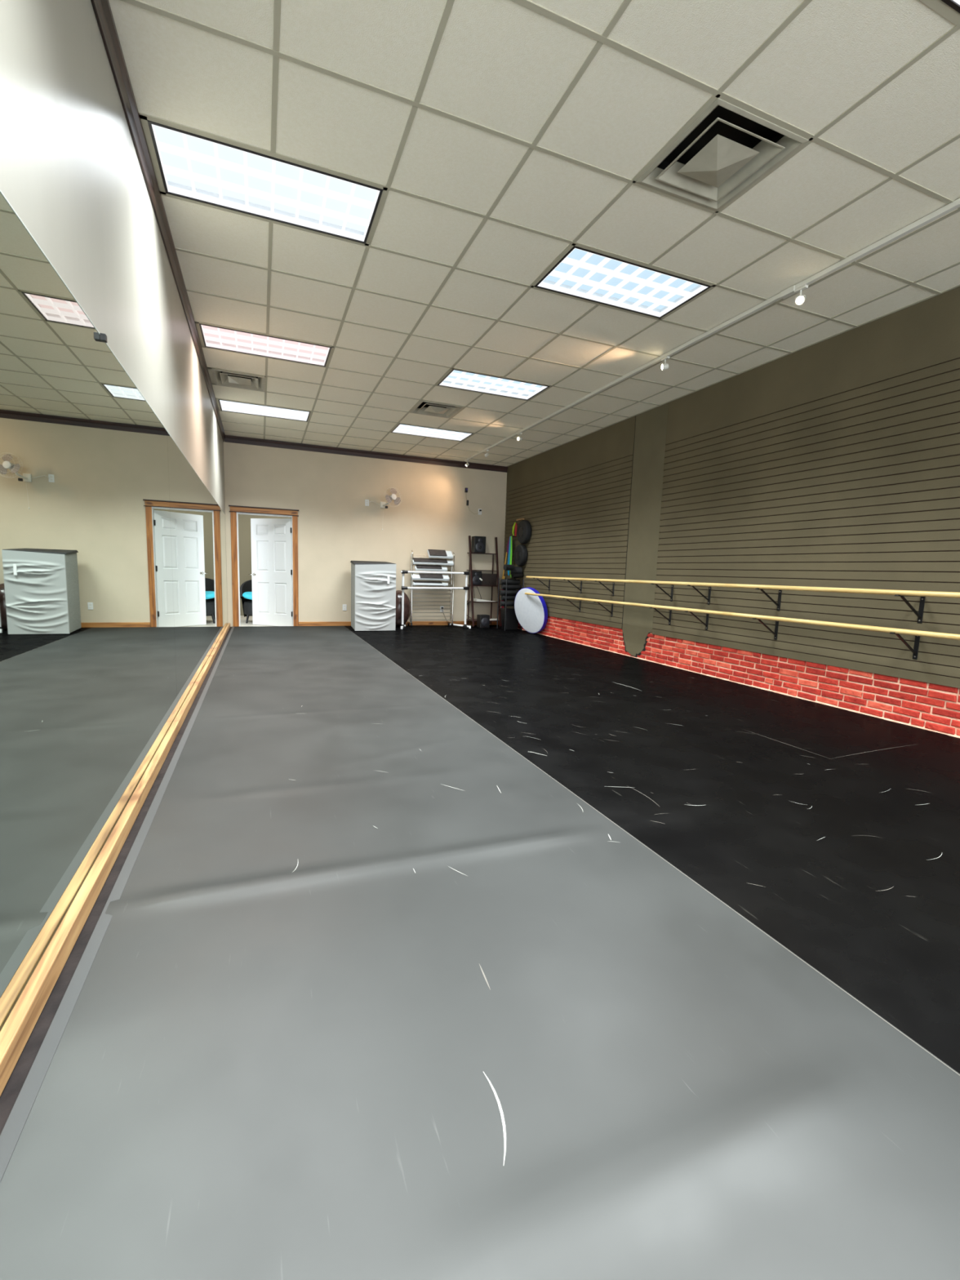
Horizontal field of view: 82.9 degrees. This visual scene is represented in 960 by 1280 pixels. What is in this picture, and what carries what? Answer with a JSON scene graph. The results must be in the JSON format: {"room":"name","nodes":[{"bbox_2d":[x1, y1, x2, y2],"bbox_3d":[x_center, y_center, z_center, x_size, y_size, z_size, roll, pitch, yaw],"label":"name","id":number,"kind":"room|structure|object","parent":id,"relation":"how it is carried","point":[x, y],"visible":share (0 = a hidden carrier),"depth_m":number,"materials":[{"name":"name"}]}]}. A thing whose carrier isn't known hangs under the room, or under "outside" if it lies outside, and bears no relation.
{"room":"dance studio","nodes":[
{"label":"dance studio","id":0,"kind":"room"},
{"bbox_2d":[0,0,225,513],"bbox_3d":[-1.956,-0.954,3.158,0.160,3.352,13.625,-1,8,-22],"label":"wall","id":1,"kind":"structure","parent":0,"point":[71,171],"depth_m":2.00,"materials":[{"name":"grey paint"}]},
{"bbox_2d":[0,189,177,1031],"bbox_3d":[-1.230,-0.139,1.590,0.010,1.876,4.393,-1,8,-22],"label":"wall mirror","id":2,"kind":"object","parent":1,"relation":"attached to","point":[88,692],"visible":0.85,"depth_m":1.62,"materials":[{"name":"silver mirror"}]},
{"bbox_2d":[99,333,106,342],"bbox_3d":[-1.418,-1.137,2.045,0.020,0.025,0.025,-1,8,-22],"label":"mirror clip","id":3,"kind":"object","parent":2,"relation":"attached to","point":[103,337],"visible":1,"depth_m":2.04,"materials":[{"name":"black plastic"}]},
{"bbox_2d":[90,0,225,441],"bbox_3d":[-1.787,-2.530,2.927,0.034,0.118,13.475,-1,8,-22],"label":"trim","id":4,"kind":"structure","parent":1,"relation":"attached to","point":[102,9],"depth_m":2.81,"materials":[{"name":"brown wood"}]},
{"bbox_2d":[167,431,216,712],"bbox_3d":[-2.708,-0.642,5.246,0.010,1.876,3.553,-1,8,-22],"label":"wall mirror","id":5,"kind":"object","parent":1,"relation":"attached to","point":[191,516],"visible":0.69,"depth_m":4.52,"materials":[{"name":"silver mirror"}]},
{"bbox_2d":[212,496,227,643],"bbox_3d":[-3.874,-1.040,8.132,0.010,1.876,2.719,-1,8,-22],"label":"wall mirror","id":6,"kind":"object","parent":1,"relation":"attached to","point":[219,516],"visible":0.88,"depth_m":7.85,"materials":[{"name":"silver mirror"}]},
{"bbox_2d":[0,615,271,1135],"bbox_3d":[-0.387,0.471,5.389,6.909,0.114,16.200,-1,8,-22],"label":"floor","id":7,"kind":"structure","parent":0,"point":[17,1078],"depth_m":1.52,"materials":[{"name":"brown wood"}]},
{"bbox_2d":[0,622,230,1096],"bbox_3d":[-1.883,0.589,3.308,0.034,0.066,13.455,-1,8,-22],"label":"baseboard","id":8,"kind":"structure","parent":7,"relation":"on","point":[22,1020],"depth_m":1.57,"materials":[{"name":"brown wood"}]},
{"bbox_2d":[240,579,252,623],"bbox_3d":[-4.343,-0.774,10.741,0.739,0.845,0.678,-1,8,-22],"label":"tub chair","id":9,"kind":"object","parent":7,"relation":"on","point":[246,586],"visible":0.37,"depth_m":10.61,"materials":[{"name":"black plastic"}]},
{"bbox_2d":[242,591,252,599],"bbox_3d":[-4.315,-0.848,10.518,0.524,0.152,0.523,-1,8,-22],"label":"round cushion","id":10,"kind":"object","parent":9,"relation":"on","point":[248,595],"visible":0.3,"depth_m":10.31,"materials":[{"name":"teal fabric"}]},
{"bbox_2d":[0,626,959,1279],"bbox_3d":[-0.982,0.584,3.780,1.901,0.017,13.255,-1,8,-22],"label":"floor mat","id":11,"kind":"object","parent":7,"relation":"on","point":[369,991],"visible":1,"depth_m":1.23,"materials":[{"name":"grey plastic"}]},
{"bbox_2d":[0,626,234,1182],"bbox_3d":[-1.856,0.606,3.424,0.034,0.005,13.245,-1,8,-22],"label":"tape","id":12,"kind":"object","parent":11,"relation":"on","point":[10,1135],"visible":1,"depth_m":1.36,"materials":[{"name":"grey"}]},
{"bbox_2d":[344,624,959,1073],"bbox_3d":[1.414,0.547,4.743,3.260,0.007,13.255,-1,8,-22],"label":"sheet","id":13,"kind":"object","parent":7,"relation":"on","point":[834,832],"visible":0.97,"depth_m":2.87,"materials":[{"name":"black plastic"}]},
{"bbox_2d":[350,560,395,631],"bbox_3d":[-1.962,-0.814,9.798,0.728,1.214,0.811,-1,8,-22],"label":"cabinet","id":14,"kind":"object","parent":13,"relation":"on","point":[373,584],"visible":1,"depth_m":9.47,"materials":[{"name":"grey fabric"}]},
{"bbox_2d":[395,590,410,626],"bbox_3d":[-1.540,-0.603,10.342,0.449,0.690,0.450,-1,8,-22],"label":"exercise ball","id":15,"kind":"object","parent":13,"relation":"on","point":[398,593],"visible":0.64,"depth_m":10.19,"materials":[{"name":"brown rubber"}]},
{"bbox_2d":[407,550,454,626],"bbox_3d":[-0.938,-1.000,10.628,0.889,1.458,0.274,-1,8,-22],"label":"storage rack","id":16,"kind":"object","parent":13,"relation":"on","point":[411,554],"visible":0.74,"depth_m":10.55,"materials":[{"name":"silver metal"}]},
{"bbox_2d":[410,573,449,581],"bbox_3d":[-0.956,-1.211,10.469,0.745,0.130,0.137,-1,8,-22],"label":"step","id":17,"kind":"structure","parent":16,"relation":"on","point":[420,576],"depth_m":10.43,"materials":[{"name":"white plastic"}]},
{"bbox_2d":[413,564,447,571],"bbox_3d":[-0.940,-1.378,10.447,0.645,0.113,0.118,-1,8,-22],"label":"step","id":18,"kind":"structure","parent":16,"relation":"on","point":[417,567],"depth_m":10.40,"materials":[{"name":"white plastic"}]},
{"bbox_2d":[413,581,448,586],"bbox_3d":[-0.960,-1.087,10.489,0.700,0.093,0.096,-1,8,-22],"label":"step","id":19,"kind":"structure","parent":16,"relation":"on","point":[415,583],"depth_m":10.44,"materials":[{"name":"white plastic"}]},
{"bbox_2d":[412,558,453,565],"bbox_3d":[-0.902,-1.501,10.450,0.810,0.118,0.126,-1,8,-22],"label":"step","id":20,"kind":"structure","parent":16,"relation":"on","point":[415,561],"depth_m":10.41,"materials":[{"name":"white plastic"}]},
{"bbox_2d":[426,549,453,558],"bbox_3d":[-0.768,-1.662,10.503,0.485,0.166,0.178,-1,8,-22],"label":"step","id":21,"kind":"structure","parent":16,"relation":"on","point":[438,553],"depth_m":10.46,"materials":[{"name":"white plastic"}]},
{"bbox_2d":[400,569,471,629],"bbox_3d":[-0.896,-0.781,10.384,1.384,1.086,0.568,-1,8,-22],"label":"portable barre","id":22,"kind":"object","parent":13,"relation":"on","point":[465,588],"visible":1,"depth_m":10.16,"materials":[{"name":"white metal"}]},
{"bbox_2d":[476,614,489,627],"bbox_3d":[0.066,-0.370,10.692,0.200,0.251,0.208,-1,8,-22],"label":"subwoofer","id":23,"kind":"object","parent":13,"relation":"on","point":[482,620],"visible":1,"depth_m":10.61,"materials":[{"name":"black plastic"}]},
{"bbox_2d":[466,535,501,626],"bbox_3d":[0.091,-1.183,10.941,0.620,1.796,0.434,-1,8,-22],"label":"ladder shelf","id":24,"kind":"object","parent":13,"relation":"on","point":[473,620],"visible":0.88,"depth_m":10.96,"materials":[{"name":"brown wood"}]},
{"bbox_2d":[468,570,481,585],"bbox_3d":[-0.096,-1.248,10.934,0.220,0.285,0.190,-1,8,-22],"label":"speaker","id":25,"kind":"object","parent":24,"relation":"on","point":[477,575],"visible":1,"depth_m":10.87},
{"bbox_2d":[471,536,485,553],"bbox_3d":[-0.023,-1.916,10.921,0.245,0.325,0.190,-1,8,-22],"label":"speaker","id":26,"kind":"object","parent":24,"relation":"on","point":[478,543],"visible":0.97,"depth_m":10.85},
{"bbox_2d":[473,598,494,601],"bbox_3d":[0.094,-0.810,10.990,0.420,0.058,0.210,-1,8,-22],"label":"pile","id":27,"kind":"object","parent":24,"relation":"on","point":[474,599],"visible":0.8,"depth_m":10.89,"materials":[{"name":"white paper"}]},
{"bbox_2d":[481,573,497,585],"bbox_3d":[0.155,-1.233,11.074,0.330,0.237,0.194,-1,8,-22],"label":"amplifier","id":28,"kind":"object","parent":24,"relation":"on","point":[487,579],"visible":0.89,"depth_m":10.99,"materials":[{"name":"black metal"}]},
{"bbox_2d":[499,607,518,630],"bbox_3d":[0.578,-0.411,10.528,0.320,0.407,0.300,-1,8,-22],"label":"storage bin","id":29,"kind":"object","parent":13,"relation":"on","point":[512,622],"visible":0.76,"depth_m":10.42,"materials":[{"name":"black plastic"}]},
{"bbox_2d":[496,577,524,630],"bbox_3d":[0.582,-0.692,10.492,0.374,0.980,0.384,-1,8,-22],"label":"stand","id":30,"kind":"object","parent":13,"relation":"on","point":[499,584],"visible":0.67,"depth_m":10.33,"materials":[{"name":"black metal"}]},
{"bbox_2d":[499,600,514,606],"bbox_3d":[0.570,-0.701,10.485,0.382,0.099,0.099,-1,8,-22],"label":"roll","id":31,"kind":"object","parent":30,"relation":"on","point":[502,603],"visible":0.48,"depth_m":10.43,"materials":[{"name":"black rubber"}]},
{"bbox_2d":[500,595,515,600],"bbox_3d":[0.592,-0.811,10.479,0.382,0.099,0.099,-1,8,-22],"label":"roll","id":32,"kind":"object","parent":31,"relation":"on","point":[503,597],"visible":0.52,"depth_m":10.43,"materials":[{"name":"black rubber"}]},
{"bbox_2d":[499,590,518,595],"bbox_3d":[0.567,-0.909,10.455,0.382,0.099,0.099,-1,8,-22],"label":"roll","id":33,"kind":"object","parent":32,"relation":"on","point":[501,592],"visible":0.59,"depth_m":10.40,"materials":[{"name":"black rubber"}]},
{"bbox_2d":[501,584,520,589],"bbox_3d":[0.599,-1.019,10.453,0.382,0.099,0.099,-1,8,-22],"label":"roll","id":34,"kind":"object","parent":33,"relation":"on","point":[503,586],"visible":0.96,"depth_m":10.41,"materials":[{"name":"black rubber"}]},
{"bbox_2d":[500,578,519,584],"bbox_3d":[0.583,-1.118,10.433,0.382,0.099,0.099,-1,8,-22],"label":"roll","id":35,"kind":"object","parent":34,"relation":"on","point":[503,581],"visible":0.99,"depth_m":10.39,"materials":[{"name":"black rubber"}]},
{"bbox_2d":[503,564,523,578],"bbox_3d":[0.626,-1.306,10.415,0.412,0.269,0.250,-1,8,-22],"label":"rolled mat","id":36,"kind":"object","parent":35,"relation":"on","point":[516,572],"visible":1,"depth_m":10.38,"materials":[{"name":"black plastic"}]},
{"bbox_2d":[514,586,547,633],"bbox_3d":[0.917,-0.537,9.857,0.249,0.839,0.844,-3,9,-34],"label":"mat","id":37,"kind":"object","parent":13,"relation":"on","point":[531,611],"visible":0.98,"depth_m":9.78,"materials":[{"name":"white fabric"}]},
{"bbox_2d":[223,441,506,626],"bbox_3d":[-1.860,-1.843,10.389,5.439,3.332,0.130,-1,8,-22],"label":"wall","id":38,"kind":"structure","parent":0,"point":[329,491],"depth_m":10.16,"materials":[{"name":"beige paint"}]},
{"bbox_2d":[228,505,298,515],"bbox_3d":[-3.756,-2.254,9.476,1.142,0.108,0.036,-1,8,-22],"label":"trim","id":39,"kind":"structure","parent":38,"relation":"attached to","point":[228,505],"depth_m":9.46,"materials":[{"name":"brown wood"}]},
{"bbox_2d":[230,506,298,626],"bbox_3d":[-3.817,-1.262,9.669,1.100,2.092,0.157,-1,8,-22],"label":"door frame","id":40,"kind":"structure","parent":38,"relation":"attached to","point":[233,514],"depth_m":9.51,"materials":[{"name":"brown wood"}]},
{"bbox_2d":[248,518,293,626],"bbox_3d":[-3.847,-1.236,9.978,0.908,1.958,0.092,4,7,16],"label":"door","id":41,"kind":"structure","parent":38,"relation":"in","point":[271,574],"depth_m":9.98,"materials":[{"name":"white wood"}]},
{"bbox_2d":[342,604,346,610],"bbox_3d":[-2.544,-0.611,10.207,0.072,0.116,0.009,-1,8,-22],"label":"wall outlet","id":42,"kind":"object","parent":38,"relation":"attached to","point":[344,606],"visible":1,"depth_m":10.21,"materials":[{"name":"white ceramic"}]},
{"bbox_2d":[224,435,507,472],"bbox_3d":[-1.864,-3.426,10.085,5.218,0.112,0.026,-1,8,-22],"label":"trim","id":43,"kind":"structure","parent":38,"relation":"attached to","point":[228,438],"depth_m":9.94,"materials":[{"name":"brown wood"}]},
{"bbox_2d":[364,499,368,506],"bbox_3d":[-2.103,-2.557,10.117,0.072,0.116,0.009,-1,8,-22],"label":"wall outlet","id":44,"kind":"object","parent":38,"relation":"attached to","point":[366,504],"visible":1,"depth_m":10.11,"materials":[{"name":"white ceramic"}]},
{"bbox_2d":[380,487,402,529],"bbox_3d":[-1.646,-2.438,10.118,0.355,0.772,0.375,-1,8,-22],"label":"wall fan","id":45,"kind":"object","parent":38,"relation":"attached to","point":[388,498],"visible":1,"depth_m":10.02,"materials":[{"name":"grey plastic"}]},
{"bbox_2d":[298,621,498,626],"bbox_3d":[-1.439,-0.326,10.689,4.044,0.081,0.016,-1,8,-22],"label":"baseboard","id":46,"kind":"structure","parent":38,"relation":"attached to","point":[339,623],"depth_m":10.73,"materials":[{"name":"brown wood"}]},
{"bbox_2d":[108,0,959,466],"bbox_3d":[0.572,-2.771,4.028,5.839,0.241,13.184,-1,8,-22],"label":"ceiling","id":47,"kind":"structure","parent":0,"point":[500,139],"depth_m":3.03,"materials":[{"name":"tile"}]},
{"bbox_2d":[212,368,265,391],"bbox_3d":[-2.827,-3.114,6.389,0.556,0.202,0.556,-1,8,-22],"label":"ceiling vent","id":48,"kind":"object","parent":47,"relation":"in","point":[221,377],"visible":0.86,"depth_m":6.40,"materials":[{"name":"grey metal"}]},
{"bbox_2d":[217,399,310,421],"bbox_3d":[-3.009,-3.250,7.622,1.175,0.079,0.578,-1,8,-22],"label":"ceiling light","id":49,"kind":"object","parent":47,"relation":"attached to","point":[225,406],"visible":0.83,"depth_m":7.69,"materials":[{"name":"white plastic"}]},
{"bbox_2d":[220,400,308,415],"bbox_3d":[-3.008,-3.284,7.618,1.161,0.006,0.564,-1,8,-22],"label":"diffuser","id":50,"kind":"object","parent":49,"relation":"attached to","point":[220,400],"depth_m":7.72,"materials":[{"name":"white plastic"}]},
{"bbox_2d":[147,120,382,244],"bbox_3d":[-1.196,-2.632,3.138,1.175,0.079,0.578,-1,8,-22],"label":"ceiling light","id":51,"kind":"object","parent":47,"relation":"attached to","point":[193,166],"visible":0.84,"depth_m":3.17,"materials":[{"name":"white plastic"}]},
{"bbox_2d":[199,323,331,366],"bbox_3d":[-2.102,-2.941,5.380,1.175,0.079,0.578,-1,8,-22],"label":"ceiling light","id":52,"kind":"object","parent":47,"relation":"attached to","point":[214,337],"visible":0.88,"depth_m":5.44,"materials":[{"name":"white plastic"}]},
{"bbox_2d":[202,324,328,355],"bbox_3d":[-2.101,-2.975,5.376,1.161,0.006,0.564,-1,8,-22],"label":"diffuser","id":53,"kind":"object","parent":52,"relation":"attached to","point":[204,326],"depth_m":5.46,"materials":[{"name":"white plastic"}]},
{"bbox_2d":[391,423,473,441],"bbox_3d":[-0.752,-3.290,8.529,1.187,0.079,0.578,-1,8,-22],"label":"ceiling light","id":54,"kind":"object","parent":47,"relation":"attached to","point":[401,428],"visible":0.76,"depth_m":8.59,"materials":[{"name":"white plastic"}]},
{"bbox_2d":[397,424,466,435],"bbox_3d":[-0.751,-3.324,8.525,1.173,0.006,0.564,-1,8,-22],"label":"diffuser","id":55,"kind":"object","parent":54,"relation":"attached to","point":[400,424],"depth_m":8.63,"materials":[{"name":"white plastic"}]},
{"bbox_2d":[410,400,464,417],"bbox_3d":[-0.581,-3.154,7.292,0.588,0.202,0.588,-1,8,-22],"label":"ceiling vent","id":56,"kind":"object","parent":47,"relation":"in","point":[424,407],"visible":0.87,"depth_m":7.33,"materials":[{"name":"grey metal"}]},
{"bbox_2d":[437,368,550,399],"bbox_3d":[0.154,-2.981,6.287,1.187,0.079,0.578,-1,8,-22],"label":"ceiling light","id":57,"kind":"object","parent":47,"relation":"attached to","point":[456,379],"visible":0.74,"depth_m":6.35,"materials":[{"name":"white plastic"}]},
{"bbox_2d":[447,369,541,391],"bbox_3d":[0.155,-3.015,6.283,1.173,0.006,0.564,-1,8,-22],"label":"diffuser","id":58,"kind":"object","parent":57,"relation":"attached to","point":[456,371],"depth_m":6.38,"materials":[{"name":"white plastic"}]},
{"bbox_2d":[534,245,711,318],"bbox_3d":[1.061,-2.672,4.044,1.187,0.079,0.578,-1,8,-22],"label":"ceiling light","id":59,"kind":"object","parent":47,"relation":"attached to","point":[584,273],"visible":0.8,"depth_m":4.08,"materials":[{"name":"white plastic"}]},
{"bbox_2d":[464,198,959,461],"bbox_3d":[1.645,-2.793,5.624,0.049,0.041,10.550,-1,8,-22],"label":"track","id":60,"kind":"object","parent":47,"relation":"attached to","point":[955,204],"visible":0.97,"depth_m":4.09,"materials":[{"name":"white metal"}]},
{"bbox_2d":[516,432,521,440],"bbox_3d":[0.602,-3.084,8.256,0.070,0.116,0.090,-1,8,-22],"label":"track spotlight","id":61,"kind":"object","parent":60,"relation":"attached to","point":[518,438],"visible":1,"depth_m":8.24,"materials":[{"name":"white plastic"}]},
{"bbox_2d":[661,355,670,370],"bbox_3d":[1.792,-2.672,5.260,0.074,0.115,0.090,-1,8,-22],"label":"track spotlight","id":62,"kind":"object","parent":60,"relation":"attached to","point":[664,366],"visible":1,"depth_m":5.24,"materials":[{"name":"white plastic"}]},
{"bbox_2d":[794,284,808,305],"bbox_3d":[2.317,-2.487,3.932,0.076,0.120,0.090,-1,8,-22],"label":"track spotlight","id":63,"kind":"object","parent":60,"relation":"attached to","point":[800,299],"visible":1,"depth_m":3.92,"materials":[{"name":"white plastic"}]},
{"bbox_2d":[635,97,808,211],"bbox_3d":[1.232,-2.536,2.807,0.588,0.202,0.588,-1,8,-22],"label":"ceiling vent","id":64,"kind":"object","parent":47,"relation":"in","point":[728,148],"visible":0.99,"depth_m":2.82,"materials":[{"name":"grey metal"}]},
{"bbox_2d":[941,0,959,13],"bbox_3d":[1.967,-2.363,1.802,1.187,0.079,0.578,-1,8,-22],"label":"ceiling light","id":65,"kind":"object","parent":47,"relation":"attached to","point":[955,4],"visible":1,"depth_m":2.02,"materials":[{"name":"white plastic"}]},
{"bbox_2d":[502,286,959,737],"bbox_3d":[3.087,-1.037,5.129,0.208,3.352,13.522,-1,8,-22],"label":"wall","id":66,"kind":"structure","parent":0,"point":[833,462],"depth_m":5.10,"materials":[{"name":"green paint"}]},
{"bbox_2d":[514,544,527,566],"bbox_3d":[0.775,-1.624,10.419,0.124,0.410,0.410,-1,8,-22],"label":"pad","id":67,"kind":"object","parent":66,"relation":"attached to","point":[521,551],"visible":1,"depth_m":10.32,"materials":[{"name":"black plastic"}]},
{"bbox_2d":[516,520,531,543],"bbox_3d":[0.826,-2.043,10.273,0.124,0.444,0.444,-1,8,-22],"label":"pad","id":68,"kind":"object","parent":66,"relation":"attached to","point":[524,528],"visible":1,"depth_m":10.17,"materials":[{"name":"black plastic"}]},
{"bbox_2d":[533,577,550,590],"bbox_3d":[1.069,-0.971,9.464,0.322,0.214,0.032,-1,8,-22],"label":"bracket","id":69,"kind":"object","parent":66,"relation":"attached to","point":[533,578],"visible":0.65,"depth_m":9.50,"materials":[{"name":"black metal"}]},
{"bbox_2d":[562,598,581,612],"bbox_3d":[1.440,-0.548,8.558,0.322,0.214,0.032,-1,8,-22],"label":"bracket","id":70,"kind":"object","parent":66,"relation":"attached to","point":[562,598],"visible":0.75,"depth_m":8.60,"materials":[{"name":"black metal"}]},
{"bbox_2d":[564,579,582,593],"bbox_3d":[1.450,-0.841,8.522,0.322,0.214,0.032,-1,8,-22],"label":"bracket","id":71,"kind":"object","parent":66,"relation":"attached to","point":[565,580],"visible":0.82,"depth_m":8.56,"materials":[{"name":"black metal"}]},
{"bbox_2d":[593,601,613,616],"bbox_3d":[1.758,-0.442,7.772,0.322,0.214,0.032,-1,8,-22],"label":"bracket","id":72,"kind":"object","parent":66,"relation":"attached to","point":[611,612],"visible":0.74,"depth_m":7.81,"materials":[{"name":"black metal"}]},
{"bbox_2d":[594,580,614,595],"bbox_3d":[1.768,-0.733,7.736,0.322,0.214,0.032,-1,8,-22],"label":"bracket","id":73,"kind":"object","parent":66,"relation":"attached to","point":[612,591],"visible":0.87,"depth_m":7.77,"materials":[{"name":"black metal"}]},
{"bbox_2d":[622,417,635,626],"bbox_3d":[2.055,-1.575,7.461,0.026,2.887,0.015,-1,8,-22],"label":"trim","id":74,"kind":"structure","parent":66,"relation":"attached to","point":[635,417],"depth_m":7.45,"materials":[{"name":"black wood"}]},
{"bbox_2d":[622,402,668,656],"bbox_3d":[2.168,-1.383,7.183,0.029,3.231,0.629,-1,8,-22],"label":"wall pier","id":75,"kind":"object","parent":66,"relation":"attached to","point":[651,427],"visible":1,"depth_m":7.15,"materials":[{"name":"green paint"}]},
{"bbox_2d":[648,607,671,624],"bbox_3d":[2.206,-0.293,6.663,0.322,0.214,0.032,-1,8,-22],"label":"bracket","id":76,"kind":"object","parent":66,"relation":"attached to","point":[670,611],"visible":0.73,"depth_m":6.71,"materials":[{"name":"black metal"}]},
{"bbox_2d":[650,583,673,601],"bbox_3d":[2.216,-0.580,6.627,0.322,0.214,0.032,-1,8,-22],"label":"bracket","id":77,"kind":"object","parent":66,"relation":"attached to","point":[658,586],"visible":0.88,"depth_m":6.67,"materials":[{"name":"black metal"}]},
{"bbox_2d":[684,610,708,630],"bbox_3d":[2.431,-0.218,6.107,0.322,0.214,0.032,-1,8,-22],"label":"bracket","id":78,"kind":"object","parent":66,"relation":"attached to","point":[691,613],"visible":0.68,"depth_m":6.15,"materials":[{"name":"black metal"}]},
{"bbox_2d":[687,585,711,604],"bbox_3d":[2.441,-0.504,6.071,0.322,0.214,0.032,-1,8,-22],"label":"bracket","id":79,"kind":"object","parent":66,"relation":"attached to","point":[708,599],"visible":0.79,"depth_m":6.11,"materials":[{"name":"black metal"}]},
{"bbox_2d":[752,617,778,639],"bbox_3d":[2.766,-0.107,5.279,0.322,0.214,0.032,-1,8,-22],"label":"bracket","id":80,"kind":"object","parent":66,"relation":"attached to","point":[775,633],"visible":0.71,"depth_m":5.32,"materials":[{"name":"black metal"}]},
{"bbox_2d":[524,592,959,639],"bbox_3d":[2.607,-0.237,5.316,0.038,0.064,9.620,-1,8,-22],"label":"rail","id":81,"kind":"object","parent":80,"relation":"attached to","point":[908,632],"visible":1,"depth_m":4.87,"materials":[{"name":"brown wood"}]},
{"bbox_2d":[755,587,782,610],"bbox_3d":[2.775,-0.390,5.243,0.322,0.214,0.032,-1,8,-22],"label":"bracket","id":82,"kind":"object","parent":66,"relation":"attached to","point":[778,604],"visible":0.79,"depth_m":5.28,"materials":[{"name":"black metal"}]},
{"bbox_2d":[525,576,959,598],"bbox_3d":[2.620,-0.520,5.271,0.038,0.050,9.600,-1,8,-22],"label":"rail","id":83,"kind":"object","parent":82,"relation":"attached to","point":[888,592],"visible":1,"depth_m":4.86,"materials":[{"name":"brown wood"}]},
{"bbox_2d":[889,631,919,659],"bbox_3d":[3.226,0.046,4.140,0.322,0.214,0.032,-1,8,-22],"label":"bracket","id":84,"kind":"object","parent":66,"relation":"attached to","point":[915,651],"visible":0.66,"depth_m":4.18,"materials":[{"name":"black metal"}]},
{"bbox_2d":[894,594,925,623],"bbox_3d":[3.235,-0.233,4.105,0.322,0.214,0.032,-1,8,-22],"label":"bracket","id":85,"kind":"object","parent":66,"relation":"attached to","point":[920,614],"visible":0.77,"depth_m":4.15,"materials":[{"name":"black metal"}]},
{"bbox_3d":[0.655,-2.048,10.725,0.113,0.030,0.012,-1,8,-22],"label":"wall hook","id":86,"kind":"object","parent":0,"visible":0},
{"bbox_2d":[506,537,509,553],"bbox_3d":[0.570,-1.898,10.864,0.015,0.320,0.110,-1,8,-22],"label":"band","id":87,"kind":"object","parent":86,"relation":"hanging from","point":[508,544],"visible":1,"depth_m":10.86,"materials":[{"name":"purple rubber"}]},
{"bbox_2d":[502,551,506,578],"bbox_3d":[0.497,-1.462,11.020,0.034,0.634,0.173,-1,8,-22],"label":"rope","id":88,"kind":"object","parent":87,"relation":"hanging from","point":[503,576],"visible":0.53,"depth_m":10.98,"materials":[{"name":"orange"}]},
{"bbox_2d":[507,536,511,575],"bbox_3d":[0.580,-1.673,10.804,0.020,0.770,0.095,-1,8,-22],"label":"band","id":89,"kind":"object","parent":86,"relation":"hanging from","point":[508,556],"visible":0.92,"depth_m":10.80,"materials":[{"name":"blue rubber"}]},
{"bbox_2d":[509,536,511,577],"bbox_3d":[0.618,-1.635,10.670,0.030,0.810,0.159,-1,8,-22],"label":"band","id":90,"kind":"object","parent":86,"relation":"hanging from","point":[510,560],"visible":0.74,"depth_m":10.68,"materials":[{"name":"green rubber"}]},
{"bbox_3d":[0.778,-2.330,10.497,0.044,0.030,0.280,-1,8,-22],"label":"hanging rail","id":91,"kind":"object","parent":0,"visible":0},
{"bbox_2d":[511,522,515,535],"bbox_3d":[0.664,-2.173,10.625,0.020,0.250,0.119,-1,8,-22],"label":"band","id":92,"kind":"object","parent":91,"relation":"hanging from","point":[513,526],"visible":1,"depth_m":10.63,"materials":[{"name":"green rubber"}]},
{"bbox_2d":[515,523,516,536],"bbox_3d":[0.699,-2.138,10.513,0.020,0.250,0.080,-1,8,-22],"label":"band","id":93,"kind":"object","parent":91,"relation":"hanging from","point":[515,523],"visible":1,"depth_m":10.51,"materials":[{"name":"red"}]},
{"label":"outside","id":94,"kind":"structure","parent":0,"visible":0},
{"bbox_2d":[225,514,291,615],"bbox_3d":[-4.312,-1.792,10.887,3.800,2.850,2.595,-1,8,-22],"label":"wall","id":95,"kind":"structure","parent":94,"point":[244,520],"depth_m":11.85,"materials":[{"name":"brown paint"}]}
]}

